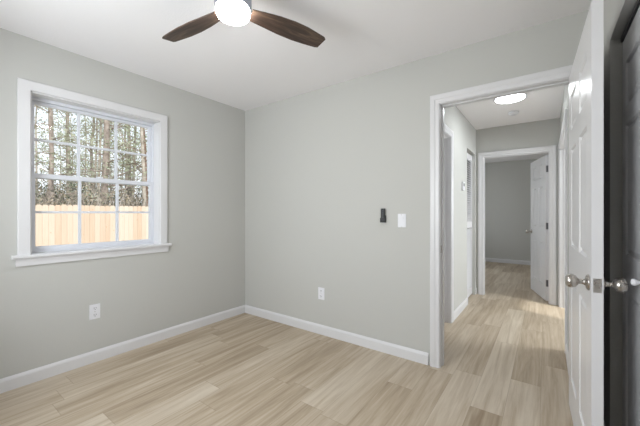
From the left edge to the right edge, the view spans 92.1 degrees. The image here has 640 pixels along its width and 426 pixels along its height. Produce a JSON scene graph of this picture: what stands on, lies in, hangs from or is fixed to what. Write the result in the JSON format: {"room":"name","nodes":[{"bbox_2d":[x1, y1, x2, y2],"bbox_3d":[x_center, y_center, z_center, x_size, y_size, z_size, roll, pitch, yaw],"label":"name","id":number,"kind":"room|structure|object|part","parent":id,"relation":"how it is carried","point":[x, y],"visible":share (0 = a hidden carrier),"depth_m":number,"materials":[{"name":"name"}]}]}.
{"room":"empty bedroom","nodes":[
{"label":"empty bedroom","id":0,"kind":"room"},
{"bbox_2d":[0,28,244,378],"bbox_3d":[-1.848,-0.018,2.607,0.140,2.455,3.210,0,0,36],"label":"wall","id":1,"kind":"structure","parent":0,"point":[44,308],"depth_m":2.71,"materials":[{"name":"grey paint"}]},
{"bbox_2d":[11,77,171,266],"bbox_3d":[-1.836,-0.283,2.595,0.197,1.308,1.109,0,0,36],"label":"window","id":2,"kind":"structure","parent":1,"relation":"in","point":[29,93],"depth_m":2.51,"materials":[{"name":"white paint"}]},
{"bbox_3d":[-1.831,0.305,2.591,0.185,0.024,1.109,0,0,36],"label":"sill","id":3,"kind":"part","parent":2,"relation":"part of","materials":[{"name":"white paint"}]},
{"bbox_3d":[-1.903,-0.548,2.644,0.025,0.580,0.869,0,0,36],"label":"sash","id":4,"kind":"part","parent":2,"relation":"part of","materials":[{"name":"white plastic"}]},
{"bbox_3d":[-1.882,-0.008,2.628,0.024,0.576,0.869,0,0,36],"label":"sash","id":5,"kind":"part","parent":2,"relation":"part of","materials":[{"name":"white plastic"}]},
{"bbox_3d":[-1.893,-0.284,2.636,0.057,1.154,0.895,0,0,36],"label":"frame","id":6,"kind":"part","parent":2,"relation":"part of","materials":[{"name":"white plastic"}]},
{"bbox_2d":[89,303,99,319],"bbox_3d":[-1.829,0.801,2.507,0.010,0.120,0.076,0,0,36],"label":"wall outlet","id":7,"kind":"object","parent":1,"relation":"attached to","point":[94,310],"visible":1,"depth_m":2.50,"materials":[{"name":"white plastic"}]},
{"bbox_2d":[0,305,244,393],"bbox_3d":[-1.786,1.163,2.561,0.014,0.093,2.970,0,0,36],"label":"baseboard","id":8,"kind":"structure","parent":1,"relation":"attached to","point":[15,381],"depth_m":2.56,"materials":[{"name":"white paint"}]},
{"bbox_2d":[0,261,572,425],"bbox_3d":[2.236,1.270,3.447,5.740,0.120,9.390,0,0,36],"label":"floor","id":9,"kind":"structure","parent":0,"point":[505,364],"depth_m":2.21,"materials":[{"name":"brown wood"}]},
{"bbox_2d":[0,0,591,162],"bbox_3d":[2.236,-1.298,3.447,5.740,0.105,9.390,0,0,36],"label":"ceiling","id":10,"kind":"structure","parent":0,"point":[248,66],"depth_m":2.18,"materials":[{"name":"white paint"}]},
{"bbox_2d":[162,0,324,46],"bbox_3d":[-0.505,-1.125,1.688,0.950,0.240,1.016,0,0,36],"label":"ceiling fan","id":11,"kind":"object","parent":10,"relation":"hanging from","point":[231,12],"visible":1,"depth_m":1.72,"materials":[{"name":"brown wood"}]},
{"bbox_3d":[-0.732,-1.065,1.777,0.475,0.036,0.128,0,0,32],"label":"blade","id":12,"kind":"part","parent":11,"relation":"part of","materials":[{"name":"brown wood"}]},
{"bbox_3d":[-0.178,-1.065,1.790,0.475,0.036,0.128,0,0,-35],"label":"blade","id":13,"kind":"part","parent":11,"relation":"part of","materials":[{"name":"brown wood"}]},
{"bbox_2d":[494,93,526,102],"bbox_3d":[2.032,-1.227,3.300,0.302,0.036,0.302,0,0,36],"label":"recessed light","id":14,"kind":"object","parent":10,"relation":"in","point":[513,98],"visible":0.8,"depth_m":3.27,"materials":[{"name":"white plastic"}]},
{"bbox_2d":[508,111,518,115],"bbox_3d":[2.385,-1.226,3.802,0.114,0.039,0.114,0,0,36],"label":"smoke detector","id":15,"kind":"object","parent":10,"relation":"attached to","point":[511,113],"visible":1,"depth_m":3.77,"materials":[{"name":"white plastic"}]},
{"bbox_2d":[245,10,588,364],"bbox_3d":[0.472,-0.018,2.823,3.350,2.455,0.120,0,0,36],"label":"wall","id":16,"kind":"structure","parent":0,"point":[322,165],"depth_m":2.82,"materials":[{"name":"grey paint"}]},
{"bbox_2d":[318,287,323,299],"bbox_3d":[0.012,0.804,3.079,0.076,0.120,0.010,0,0,36],"label":"wall outlet","id":17,"kind":"object","parent":16,"relation":"attached to","point":[320,290],"visible":1,"depth_m":3.08,"materials":[{"name":"white plastic"}]},
{"bbox_2d":[245,305,428,364],"bbox_3d":[-0.028,1.163,3.106,2.208,0.093,0.014,0,0,36],"label":"baseboard","id":18,"kind":"structure","parent":16,"relation":"attached to","point":[414,355],"depth_m":2.90,"materials":[{"name":"white paint"}]},
{"bbox_2d":[398,214,405,227],"bbox_3d":[0.685,0.064,2.586,0.072,0.115,0.010,0,0,36],"label":"light switch","id":19,"kind":"object","parent":16,"relation":"attached to","point":[401,217],"visible":1,"depth_m":2.58,"materials":[{"name":"white plastic"}]},
{"bbox_2d":[430,65,572,367],"bbox_3d":[1.304,0.143,2.214,0.968,2.134,0.156,0,0,36],"label":"door frame","id":20,"kind":"structure","parent":16,"relation":"attached to","point":[556,77],"depth_m":2.41,"materials":[{"name":"white paint"}]},
{"bbox_3d":[0.548,0.051,2.675,0.046,0.061,0.029,0,0,36],"label":"remote holder","id":21,"kind":"object","parent":16,"relation":"attached to","visible":0},
{"bbox_2d":[381,208,384,221],"bbox_3d":[0.545,0.018,2.671,0.039,0.114,0.018,0,0,36],"label":"remote control","id":22,"kind":"object","parent":21,"relation":"in","point":[382,209],"visible":1,"depth_m":2.66,"materials":[{"name":"black plastic"}]},
{"bbox_2d":[444,106,475,309],"bbox_3d":[1.551,-0.018,3.650,0.120,2.455,2.490,0,0,36],"label":"wall","id":23,"kind":"structure","parent":0,"point":[464,132],"depth_m":3.87,"materials":[{"name":"grey paint"}]},
{"bbox_2d":[444,124,453,322],"bbox_3d":[1.154,0.152,3.092,0.138,2.116,0.952,0,0,36],"label":"door frame","id":24,"kind":"structure","parent":23,"relation":"attached to","point":[448,133],"depth_m":3.40,"materials":[{"name":"white paint"}]},
{"bbox_2d":[454,297,467,319],"bbox_3d":[1.724,1.163,3.773,0.014,0.093,0.793,0,0,36],"label":"baseboard","id":25,"kind":"structure","parent":23,"relation":"attached to","point":[461,307],"depth_m":3.72,"materials":[{"name":"white paint"}]},
{"bbox_2d":[461,181,464,190],"bbox_3d":[1.785,-0.335,3.846,0.026,0.110,0.084,0,0,36],"label":"thermostat","id":26,"kind":"object","parent":23,"relation":"attached to","point":[462,182],"visible":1,"depth_m":3.82,"materials":[{"name":"white plastic"}]},
{"bbox_2d":[467,153,471,296],"bbox_3d":[2.080,0.175,4.356,0.028,2.030,0.560,0,0,36],"label":"door","id":27,"kind":"structure","parent":23,"relation":"in","point":[469,157],"depth_m":4.46,"materials":[{"name":"white paint"}]},
{"bbox_2d":[485,159,536,260],"bbox_3d":[4.748,-0.018,7.352,3.500,2.455,0.120,0,0,36],"label":"wall","id":28,"kind":"structure","parent":0,"point":[508,183],"depth_m":7.44,"materials":[{"name":"grey paint"}]},
{"bbox_2d":[485,258,530,264],"bbox_3d":[4.708,1.163,7.298,3.500,0.093,0.014,0,0,36],"label":"baseboard","id":29,"kind":"structure","parent":28,"relation":"attached to","point":[486,259],"depth_m":7.42,"materials":[{"name":"white paint"}]},
{"bbox_2d":[476,118,559,304],"bbox_3d":[2.999,-0.018,4.202,4.400,2.455,0.110,0,0,36],"label":"wall","id":30,"kind":"structure","parent":0,"point":[543,132],"depth_m":4.29,"materials":[{"name":"grey paint"}]},
{"bbox_2d":[526,155,547,300],"bbox_3d":[3.232,0.203,4.553,0.193,1.990,0.768,0,0,21],"label":"door","id":31,"kind":"structure","parent":30,"relation":"in","point":[539,168],"depth_m":4.47,"materials":[{"name":"white paint"}]},
{"bbox_2d":[560,84,568,348],"bbox_3d":[2.446,-0.018,2.995,0.110,2.455,2.490,0,0,36],"label":"wall","id":32,"kind":"structure","parent":0,"point":[565,103],"depth_m":2.64,"materials":[{"name":"grey paint"}]},
{"bbox_2d":[478,109,566,345],"bbox_3d":[2.324,0.159,3.644,1.074,2.102,1.844,0,0,36],"label":"door frame","id":33,"kind":"structure","parent":32,"relation":"attached to","point":[551,150],"depth_m":4.07,"materials":[{"name":"white paint"}]},
{"bbox_2d":[565,344,568,375],"bbox_3d":[1.885,1.163,2.334,0.014,0.093,0.760,0,0,36],"label":"baseboard","id":34,"kind":"structure","parent":32,"relation":"attached to","point":[566,346],"depth_m":2.47,"materials":[{"name":"white paint"}]},
{"bbox_2d":[604,0,636,425],"bbox_3d":[0.827,-0.018,0.575,0.150,2.455,3.090,0,0,36],"label":"wall","id":35,"kind":"structure","parent":0,"point":[617,13],"depth_m":1.50,"materials":[{"name":"grey paint"}]},
{"bbox_2d":[565,0,627,425],"bbox_3d":[1.340,0.175,1.577,0.194,2.045,0.878,0,0,34],"label":"door","id":36,"kind":"structure","parent":35,"relation":"in","point":[586,283],"depth_m":1.31,"materials":[{"name":"white paint"}]},
{"bbox_3d":[1.086,0.288,1.305,0.079,0.066,0.066,0,0,34],"label":"knob","id":37,"kind":"part","parent":36,"relation":"part of","materials":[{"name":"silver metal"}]},
{"bbox_3d":[1.098,0.288,1.221,0.025,0.056,0.001,0,0,34],"label":"latch plate","id":38,"kind":"part","parent":36,"relation":"part of","materials":[{"name":"silver metal"}]},
{"bbox_3d":[1.181,0.288,1.240,0.079,0.066,0.066,0,0,34],"label":"knob","id":39,"kind":"part","parent":36,"relation":"part of","materials":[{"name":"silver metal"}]},
{"bbox_2d":[620,0,639,42],"bbox_3d":[0.918,-0.830,0.731,0.039,0.020,1.840,0,0,36],"label":"door track","id":40,"kind":"object","parent":35,"relation":"attached to","point":[637,4],"visible":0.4,"depth_m":1.32,"materials":[{"name":"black metal"}]},
{"bbox_2d":[623,6,639,425],"bbox_3d":[1.310,0.193,1.292,0.063,2.005,0.451,0,0,36],"label":"door","id":41,"kind":"structure","parent":40,"relation":"hanging from","point":[631,43],"depth_m":1.33,"materials":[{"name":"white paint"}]},
{"bbox_3d":[1.207,0.265,1.176,0.033,0.028,0.028,0,0,36],"label":"closet knob","id":42,"kind":"part","parent":41,"relation":"part of","materials":[{"name":"white plastic"}]},
{"label":"outside","id":43,"kind":"structure","parent":0,"visible":0},
{"bbox_3d":[-19.274,1.660,29.593,59.860,0.200,100.000,0,0,36],"label":"ground","id":44,"kind":"structure","parent":43,"visible":0},
{"bbox_2d":[34,106,56,174],"bbox_3d":[-11.258,-3.681,11.496,3.188,10.484,2.722,0,0,6],"label":"bare tree","id":45,"kind":"object","parent":44,"relation":"on","point":[34,106],"visible":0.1,"depth_m":11.83,"materials":[{"name":"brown plant"}]},
{"bbox_2d":[34,108,60,187],"bbox_3d":[-18.780,-4.604,19.916,3.202,12.330,3.750,0,0,30],"label":"bare tree","id":46,"kind":"object","parent":44,"relation":"on","point":[36,120],"visible":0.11,"depth_m":20.32,"materials":[{"name":"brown plant"}]},
{"bbox_2d":[35,183,70,245],"bbox_3d":[-10.770,0.240,11.646,2.252,2.668,2.494,0,0,-7],"label":"bush","id":47,"kind":"object","parent":44,"relation":"on","point":[38,183],"visible":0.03,"depth_m":11.52,"materials":[{"name":"green plant"}]},
{"bbox_2d":[35,182,72,210],"bbox_3d":[-12.537,0.074,12.850,3.889,3.173,3.332,0,0,-35],"label":"bush","id":48,"kind":"object","parent":44,"relation":"on","point":[38,182],"visible":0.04,"depth_m":12.87,"materials":[{"name":"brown plant"}]},
{"bbox_2d":[34,107,80,189],"bbox_3d":[-14.954,-3.753,17.588,2.759,10.627,3.232,0,0,18],"label":"bare tree","id":49,"kind":"object","parent":44,"relation":"on","point":[45,107],"visible":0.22,"depth_m":17.33,"materials":[{"name":"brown plant"}]},
{"bbox_2d":[35,181,83,203],"bbox_3d":[-14.891,-0.325,17.104,3.562,3.811,3.217,0,0,-13],"label":"bush","id":50,"kind":"object","parent":44,"relation":"on","point":[70,181],"visible":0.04,"depth_m":17.05,"materials":[{"name":"green plant"}]},
{"bbox_2d":[35,180,83,200],"bbox_3d":[-15.264,-0.251,16.543,4.060,3.867,4.739,0,0,34],"label":"bush","id":51,"kind":"object","parent":44,"relation":"on","point":[43,180],"visible":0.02,"depth_m":16.89,"materials":[{"name":"brown plant"}]},
{"bbox_2d":[35,179,85,238],"bbox_3d":[-11.142,0.061,12.392,2.832,3.030,2.557,0,0,2],"label":"bush","id":52,"kind":"object","parent":44,"relation":"on","point":[50,196],"visible":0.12,"depth_m":12.42,"materials":[{"name":"green plant"}]},
{"bbox_2d":[35,181,86,240],"bbox_3d":[-11.816,0.092,13.200,3.300,3.134,3.832,0,0,16],"label":"bush","id":53,"kind":"object","parent":44,"relation":"on","point":[62,198],"visible":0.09,"depth_m":13.22,"materials":[{"name":"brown plant"}]},
{"bbox_2d":[35,171,86,201],"bbox_3d":[-15.474,-0.554,18.304,3.995,4.274,3.608,0,0,23],"label":"bush","id":54,"kind":"object","parent":44,"relation":"on","point":[41,171],"visible":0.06,"depth_m":18.43,"materials":[{"name":"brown plant"}]},
{"bbox_2d":[35,186,87,241],"bbox_3d":[-10.841,0.245,12.691,2.243,2.658,2.484,0,0,-36],"label":"bush","id":55,"kind":"object","parent":44,"relation":"on","point":[76,186],"visible":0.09,"depth_m":12.44,"materials":[{"name":"green plant"}]},
{"bbox_2d":[35,193,88,239],"bbox_3d":[-10.628,0.198,12.447,2.573,2.753,2.324,0,0,-42],"label":"bush","id":56,"kind":"object","parent":44,"relation":"on","point":[64,193],"visible":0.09,"depth_m":12.24,"materials":[{"name":"green plant"}]},
{"bbox_2d":[35,182,96,209],"bbox_3d":[-12.065,0.001,14.450,3.451,3.327,4.111,0,0,-5],"label":"bush","id":57,"kind":"object","parent":44,"relation":"on","point":[59,182],"visible":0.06,"depth_m":14.31,"materials":[{"name":"brown plant"}]},
{"bbox_2d":[35,182,105,204],"bbox_3d":[-11.124,0.016,13.493,2.918,3.122,2.635,0,0,35],"label":"bush","id":58,"kind":"object","parent":44,"relation":"on","point":[35,182],"visible":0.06,"depth_m":13.35,"materials":[{"name":"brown plant"}]},
{"bbox_2d":[55,113,86,190],"bbox_3d":[-17.394,-3.158,21.984,2.450,9.437,2.870,0,0,20],"label":"bare tree","id":59,"kind":"object","parent":44,"relation":"on","point":[69,113],"visible":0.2,"depth_m":21.64,"materials":[{"name":"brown plant"}]},
{"bbox_2d":[34,106,112,200],"bbox_3d":[-19.139,-6.122,24.128,6.622,15.370,9.473,0,0,-13],"label":"pine tree","id":60,"kind":"object","parent":44,"relation":"on","point":[67,117],"visible":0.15,"depth_m":23.15,"materials":[{"name":"green plant"}]},
{"bbox_2d":[36,164,114,204],"bbox_3d":[-14.275,-0.680,18.295,3.824,4.529,4.234,0,0,-25],"label":"bush","id":61,"kind":"object","parent":44,"relation":"on","point":[85,164],"visible":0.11,"depth_m":17.98,"materials":[{"name":"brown plant"}]},
{"bbox_2d":[34,105,121,205],"bbox_3d":[-12.246,-4.227,13.684,5.899,11.575,5.799,0,0,-25],"label":"pine tree","id":62,"kind":"object","parent":44,"relation":"on","point":[51,152],"visible":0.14,"depth_m":13.48,"materials":[{"name":"green plant"}]},
{"bbox_2d":[50,186,106,204],"bbox_3d":[-10.797,0.170,13.531,2.372,2.810,2.627,0,0,-35],"label":"bush","id":63,"kind":"object","parent":44,"relation":"on","point":[83,186],"visible":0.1,"depth_m":13.62,"materials":[{"name":"green plant"}]},
{"bbox_2d":[38,191,119,205],"bbox_3d":[-10.777,0.326,14.420,3.255,2.634,2.733,0,0,-17],"label":"bush","id":64,"kind":"object","parent":44,"relation":"on","point":[96,191],"visible":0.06,"depth_m":14.21,"materials":[{"name":"brown plant"}]},
{"bbox_2d":[35,111,130,202],"bbox_3d":[-13.879,-4.227,18.033,5.799,11.575,5.899,0,0,-27],"label":"pine tree","id":65,"kind":"object","parent":44,"relation":"on","point":[83,120],"visible":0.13,"depth_m":17.77,"materials":[{"name":"green plant"}]},
{"bbox_2d":[63,118,111,204],"bbox_3d":[-13.054,-4.203,17.764,2.993,11.527,3.506,0,0,-33],"label":"bare tree","id":66,"kind":"object","parent":44,"relation":"on","point":[96,141],"visible":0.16,"depth_m":17.49,"materials":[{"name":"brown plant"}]},
{"bbox_2d":[75,116,103,183],"bbox_3d":[-18.677,-4.679,24.996,3.241,12.481,3.796,0,0,19],"label":"bare tree","id":67,"kind":"object","parent":44,"relation":"on","point":[84,116],"visible":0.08,"depth_m":24.51,"materials":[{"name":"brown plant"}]},
{"bbox_2d":[35,205,147,245],"bbox_3d":[-6.178,0.649,11.933,0.145,1.822,14.061,0,0,36],"label":"wooden fence","id":68,"kind":"object","parent":44,"relation":"on","point":[51,228],"visible":0.23,"depth_m":10.00,"materials":[{"name":"brown wood"}]},
{"bbox_3d":[-8.184,0.634,9.086,0.018,1.791,2.331,0,0,36],"label":"picket panel","id":69,"kind":"part","parent":68,"relation":"part of","materials":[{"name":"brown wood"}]},
{"bbox_3d":[-6.804,0.635,10.971,0.018,1.789,2.331,0,0,36],"label":"picket panel","id":70,"kind":"part","parent":68,"relation":"part of","materials":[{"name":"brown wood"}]},
{"bbox_2d":[54,118,128,204],"bbox_3d":[-12.453,-4.777,16.773,3.855,12.675,3.291,0,0,11],"label":"bare tree","id":71,"kind":"object","parent":44,"relation":"on","point":[101,127],"visible":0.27,"depth_m":16.75,"materials":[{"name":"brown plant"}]},
{"bbox_2d":[37,108,146,205],"bbox_3d":[-10.331,-5.738,16.051,8.999,14.601,6.291,0,0,0],"label":"pine tree","id":72,"kind":"object","parent":44,"relation":"on","point":[107,129],"visible":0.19,"depth_m":15.87,"materials":[{"name":"green plant"}]},
{"bbox_2d":[46,125,146,197],"bbox_3d":[-14.828,-5.354,22.529,8.525,13.833,5.960,0,0,-26],"label":"pine tree","id":73,"kind":"object","parent":44,"relation":"on","point":[130,136],"visible":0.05,"depth_m":22.68,"materials":[{"name":"green plant"}]},
{"bbox_2d":[66,173,130,205],"bbox_3d":[-13.124,-0.439,18.487,3.411,4.041,3.777,0,0,-19],"label":"bush","id":74,"kind":"object","parent":44,"relation":"on","point":[74,173],"visible":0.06,"depth_m":17.60,"materials":[{"name":"green plant"}]},
{"bbox_2d":[60,172,141,206],"bbox_3d":[-9.364,-0.095,13.184,2.824,3.345,3.126,0,0,40],"label":"bush","id":75,"kind":"object","parent":44,"relation":"on","point":[93,198],"visible":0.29,"depth_m":12.80,"materials":[{"name":"green plant"}]},
{"bbox_2d":[88,187,138,205],"bbox_3d":[-9.744,0.174,14.899,2.619,2.802,2.365,0,0,10],"label":"bush","id":76,"kind":"object","parent":44,"relation":"on","point":[88,187],"visible":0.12,"depth_m":15.12,"materials":[{"name":"green plant"}]},
{"bbox_2d":[89,118,140,200],"bbox_3d":[-12.721,-3.507,19.266,3.083,10.136,2.632,0,0,14],"label":"bare tree","id":77,"kind":"object","parent":44,"relation":"on","point":[90,118],"visible":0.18,"depth_m":19.19,"materials":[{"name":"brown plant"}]},
{"bbox_2d":[92,187,140,205],"bbox_3d":[-10.840,0.006,17.103,3.494,3.318,4.057,0,0,16],"label":"bush","id":78,"kind":"object","parent":44,"relation":"on","point":[125,187],"visible":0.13,"depth_m":16.72,"materials":[{"name":"brown plant"}]},
{"bbox_2d":[92,191,140,205],"bbox_3d":[-9.899,0.221,15.003,2.531,2.708,2.286,0,0,20],"label":"bush","id":79,"kind":"object","parent":44,"relation":"on","point":[107,191],"visible":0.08,"depth_m":14.89,"materials":[{"name":"green plant"}]},
{"bbox_2d":[88,123,146,204],"bbox_3d":[-13.838,-4.227,22.320,5.899,11.575,5.799,0,0,26],"label":"pine tree","id":80,"kind":"object","parent":44,"relation":"on","point":[126,175],"visible":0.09,"depth_m":21.78,"materials":[{"name":"green plant"}]},
{"bbox_2d":[97,125,147,203],"bbox_3d":[-9.103,-3.486,16.183,6.003,10.095,4.265,0,0,7],"label":"leaning tree","id":81,"kind":"object","parent":44,"relation":"on","point":[127,164],"visible":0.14,"depth_m":16.11,"materials":[{"name":"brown plant"}]},
{"bbox_2d":[100,188,147,206],"bbox_3d":[-9.197,-0.004,15.179,2.669,3.162,2.956,0,0,34],"label":"bush","id":82,"kind":"object","parent":44,"relation":"on","point":[121,188],"visible":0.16,"depth_m":14.63,"materials":[{"name":"green plant"}]},
{"bbox_2d":[103,122,146,206],"bbox_3d":[-8.082,-5.743,14.290,3.793,14.608,4.443,0,0,-29],"label":"bare tree","id":83,"kind":"object","parent":44,"relation":"on","point":[142,140],"visible":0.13,"depth_m":14.61,"materials":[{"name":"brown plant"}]},
{"bbox_2d":[110,125,145,204],"bbox_3d":[-11.042,-5.654,18.636,3.747,14.430,4.389,0,0,2],"label":"bare tree","id":84,"kind":"object","parent":44,"relation":"on","point":[135,127],"visible":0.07,"depth_m":18.10,"materials":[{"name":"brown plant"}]}
]}

